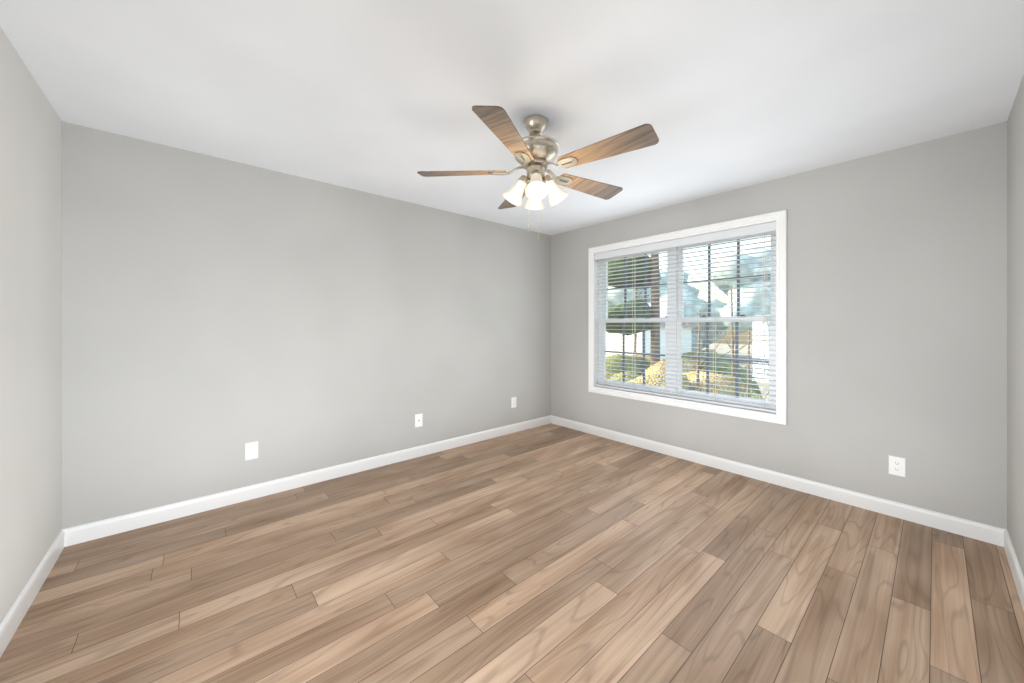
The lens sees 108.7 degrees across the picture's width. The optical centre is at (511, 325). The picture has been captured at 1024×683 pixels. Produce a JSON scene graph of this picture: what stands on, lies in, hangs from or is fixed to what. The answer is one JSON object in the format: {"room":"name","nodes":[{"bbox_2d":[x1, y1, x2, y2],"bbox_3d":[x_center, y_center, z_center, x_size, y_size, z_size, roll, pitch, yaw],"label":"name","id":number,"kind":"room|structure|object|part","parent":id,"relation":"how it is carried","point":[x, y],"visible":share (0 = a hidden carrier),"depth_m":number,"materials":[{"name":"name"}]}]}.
{"room":"empty bedroom","nodes":[
{"label":"empty bedroom","id":0,"kind":"room"},
{"bbox_2d":[0,26,61,623],"bbox_3d":[-1.492,0.050,0.698,0.200,2.440,3.550,0,0,-41],"label":"wall","id":1,"kind":"structure","parent":0,"point":[30,325],"depth_m":1.68,"materials":[{"name":"grey paint"}]},
{"bbox_2d":[0,530,64,656],"bbox_3d":[-1.412,1.220,0.767,0.013,0.100,3.550,0,0,-41],"label":"baseboard","id":2,"kind":"structure","parent":1,"relation":"attached to","point":[13,619],"depth_m":1.65,"materials":[{"name":"white wood"}]},
{"bbox_2d":[62,121,550,528],"bbox_3d":[-1.101,0.050,3.520,4.490,2.440,0.200,0,0,-41],"label":"wall","id":3,"kind":"structure","parent":0,"point":[218,314],"depth_m":2.72,"materials":[{"name":"grey paint"}]},
{"bbox_2d":[245,441,257,460],"bbox_3d":[-1.903,0.918,2.686,0.078,0.124,0.008,0,0,-41],"label":"electrical outlet","id":4,"kind":"object","parent":3,"relation":"attached to","point":[251,450],"visible":1,"depth_m":2.68,"materials":[{"name":"white plastic"}]},
{"bbox_2d":[62,415,550,546],"bbox_3d":[-1.031,1.220,3.439,4.090,0.100,0.013,0,0,-41],"label":"baseboard","id":5,"kind":"structure","parent":3,"relation":"attached to","point":[105,527],"depth_m":2.72,"materials":[{"name":"white wood"}]},
{"bbox_2d":[415,413,422,427],"bbox_3d":[-0.898,0.921,3.551,0.078,0.124,0.016,0,0,-41],"label":"outlet","id":6,"kind":"object","parent":3,"relation":"attached to","point":[418,420],"visible":1,"depth_m":3.55,"materials":[{"name":"white plastic"}]},
{"bbox_2d":[511,397,515,407],"bbox_3d":[0.024,0.915,4.357,0.078,0.124,0.008,0,0,-41],"label":"electrical outlet","id":7,"kind":"object","parent":3,"relation":"attached to","point":[513,402],"visible":1,"depth_m":4.35,"materials":[{"name":"white plastic"}]},
{"bbox_2d":[0,423,1023,682],"bbox_3d":[0.128,1.330,2.103,4.490,0.120,3.950,0,0,-41],"label":"floor","id":8,"kind":"structure","parent":0,"point":[550,553],"depth_m":1.78,"materials":[{"name":"laminate"}]},
{"bbox_2d":[0,0,1023,234],"bbox_3d":[0.128,-1.230,2.103,4.490,0.120,3.950,0,0,-41],"label":"ceiling","id":9,"kind":"structure","parent":0,"point":[380,97],"depth_m":1.77,"materials":[{"name":"white paint"}]},
{"bbox_2d":[417,105,658,239],"bbox_3d":[0.169,-0.828,2.104,1.290,0.682,1.296,0,0,-41],"label":"ceiling fan","id":10,"kind":"object","parent":9,"relation":"hanging from","point":[535,153],"visible":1,"depth_m":2.00,"materials":[{"name":"brown wood"}]},
{"bbox_2d":[551,121,1006,528],"bbox_3d":[1.748,0.050,3.509,0.200,2.440,3.550,0,0,-41],"label":"wall","id":11,"kind":"structure","parent":0,"point":[896,302],"depth_m":2.51,"materials":[{"name":"grey paint"}]},
{"bbox_2d":[588,210,786,424],"bbox_3d":[1.592,-0.062,3.651,0.199,1.685,1.905,0,0,-41],"label":"window","id":12,"kind":"structure","parent":11,"relation":"in","point":[777,323],"depth_m":3.51,"materials":[{"name":"white"}]},
{"bbox_2d":[606,322,664,383],"bbox_3d":[1.326,0.303,4.009,0.014,0.669,0.733,0,0,-41],"label":"window grille","id":13,"kind":"object","parent":12,"relation":"attached to","point":[623,352],"depth_m":4.08,"materials":[{"name":"grey"}]},
{"bbox_2d":[607,254,666,317],"bbox_3d":[1.355,-0.418,4.034,0.014,0.688,0.733,0,0,-41],"label":"window grille","id":14,"kind":"object","parent":12,"relation":"attached to","point":[645,257],"depth_m":3.96,"materials":[{"name":"grey"}]},
{"bbox_2d":[619,315,744,318],"bbox_3d":[1.619,-0.082,3.675,0.034,0.022,1.273,0,0,-41],"label":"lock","id":15,"kind":"object","parent":12,"relation":"attached to","point":[703,316],"visible":0.65,"depth_m":3.46,"materials":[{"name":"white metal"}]},
{"bbox_2d":[595,221,775,412],"bbox_3d":[1.565,-0.064,3.628,0.067,1.539,1.759,0,0,-41],"label":"window blinds","id":16,"kind":"object","parent":12,"relation":"attached to","point":[744,231],"visible":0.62,"depth_m":3.44,"materials":[{"name":"white plastic"}]},
{"bbox_2d":[605,258,605,384],"bbox_3d":[1.067,-0.050,4.214,0.003,1.480,0.002,0,0,-41],"label":"blind cord","id":17,"kind":"object","parent":16,"relation":"attached to","point":[605,258],"depth_m":4.24,"materials":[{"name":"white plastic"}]},
{"bbox_2d":[632,254,632,389],"bbox_3d":[1.286,-0.050,3.920,0.002,1.480,0.002,0,0,-41],"label":"blind cord","id":18,"kind":"object","parent":16,"relation":"attached to","point":[632,254],"depth_m":3.92,"materials":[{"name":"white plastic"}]},
{"bbox_2d":[678,247,678,396],"bbox_3d":[1.609,-0.050,3.547,0.002,1.480,0.002,0,0,-41],"label":"blind cord","id":19,"kind":"object","parent":16,"relation":"attached to","point":[678,247],"depth_m":3.55,"materials":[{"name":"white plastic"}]},
{"bbox_2d":[715,241,715,400],"bbox_3d":[1.842,-0.050,3.320,0.003,1.480,0.003,0,0,-41],"label":"blind cord","id":20,"kind":"object","parent":16,"relation":"attached to","point":[715,241],"depth_m":3.35,"materials":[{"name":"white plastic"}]},
{"bbox_2d":[762,232,768,325],"bbox_3d":[2.064,-0.050,2.999,0.024,1.480,0.053,0,0,-29],"label":"blind cord","id":21,"kind":"object","parent":16,"relation":"attached to","point":[767,324],"depth_m":2.99,"materials":[{"name":"white fabric"}]},
{"bbox_3d":[1.632,-0.062,3.686,0.044,1.409,1.629,0,0,-41],"label":"glass","id":22,"kind":"part","parent":12,"relation":"part of","materials":[{"name":"clear glass"}]},
{"bbox_2d":[681,322,768,397],"bbox_3d":[1.908,0.303,3.338,0.014,0.669,0.733,0,0,-41],"label":"window grille","id":23,"kind":"object","parent":12,"relation":"attached to","point":[707,358],"depth_m":3.25,"materials":[{"name":"grey"}]},
{"bbox_2d":[683,239,769,316],"bbox_3d":[1.937,-0.418,3.363,0.014,0.688,0.733,0,0,-41],"label":"window grille","id":24,"kind":"object","parent":12,"relation":"attached to","point":[738,243],"depth_m":3.29,"materials":[{"name":"grey"}]},
{"bbox_2d":[889,455,905,476],"bbox_3d":[2.547,0.932,2.429,0.008,0.124,0.078,0,0,-41],"label":"electrical outlet","id":25,"kind":"object","parent":11,"relation":"attached to","point":[897,466],"visible":1,"depth_m":2.42,"materials":[{"name":"white plastic"}]},
{"bbox_2d":[551,415,1006,546],"bbox_3d":[1.667,1.220,3.439,0.013,0.100,3.550,0,0,-41],"label":"baseboard","id":26,"kind":"structure","parent":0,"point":[966,528],"depth_m":2.72,"materials":[{"name":"white wood"}]},
{"bbox_2d":[1007,74,1023,575],"bbox_3d":[1.357,0.050,0.687,4.490,2.440,0.200,0,0,-41],"label":"wall","id":27,"kind":"structure","parent":0,"point":[1015,325],"depth_m":1.88,"materials":[{"name":"grey paint"}]},
{"bbox_2d":[1004,530,1023,610],"bbox_3d":[1.287,1.220,0.768,4.090,0.100,0.013,0,0,-41],"label":"baseboard","id":28,"kind":"structure","parent":27,"relation":"attached to","point":[1016,571],"depth_m":1.83,"materials":[{"name":"white wood"}]},
{"label":"outside","id":29,"kind":"structure","parent":0,"visible":0},
{"bbox_2d":[701,343,768,399],"bbox_3d":[26.531,4.370,43.915,89.400,0.200,115.000,0,0,-41],"label":"ground","id":30,"kind":"structure","parent":29,"point":[723,349],"depth_m":48.73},
{"bbox_2d":[606,253,660,364],"bbox_3d":[3.940,-1.863,11.658,3.519,12.271,5.177,0,0,-41],"label":"pine","id":31,"kind":"object","parent":30,"relation":"on","point":[652,314],"depth_m":11.02,"materials":[{"name":"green plant"}]},
{"bbox_2d":[633,289,648,354],"bbox_3d":[4.856,0.771,13.745,0.979,7.003,0.594,0,0,19],"label":"bare trunk","id":32,"kind":"object","parent":30,"relation":"on","point":[635,342],"depth_m":13.73,"materials":[{"name":"brown wood"}]},
{"bbox_2d":[606,314,696,360],"bbox_3d":[8.357,1.520,43.040,11.000,5.500,21.500,0,0,-41],"label":"building","id":33,"kind":"structure","parent":30,"relation":"on","point":[629,343],"depth_m":34.23,"materials":[{"name":"white"}]},
{"bbox_2d":[606,349,762,399],"bbox_3d":[4.318,2.516,9.414,7.817,3.649,7.316,0,0,-41],"label":"shrubs","id":34,"kind":"object","parent":30,"relation":"on","point":[656,368],"depth_m":10.08,"materials":[{"name":"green plant"}]},
{"bbox_2d":[608,246,769,351],"bbox_3d":[24.075,-2.199,48.071,16.123,14.729,93.978,0,0,-41],"label":"treeline","id":35,"kind":"object","parent":30,"relation":"on","point":[721,327],"depth_m":41.06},
{"bbox_2d":[686,310,732,390],"bbox_3d":[4.365,1.971,8.408,0.680,4.602,0.987,0,0,-8],"label":"bare trunk","id":36,"kind":"object","parent":30,"relation":"on","point":[698,359],"depth_m":8.18,"materials":[{"name":"brown plant"}]},
{"bbox_2d":[722,328,768,400],"bbox_3d":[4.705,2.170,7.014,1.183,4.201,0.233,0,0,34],"label":"bare trunk","id":37,"kind":"object","parent":30,"relation":"on","point":[732,332],"depth_m":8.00,"materials":[{"name":"brown plant"}]}
]}

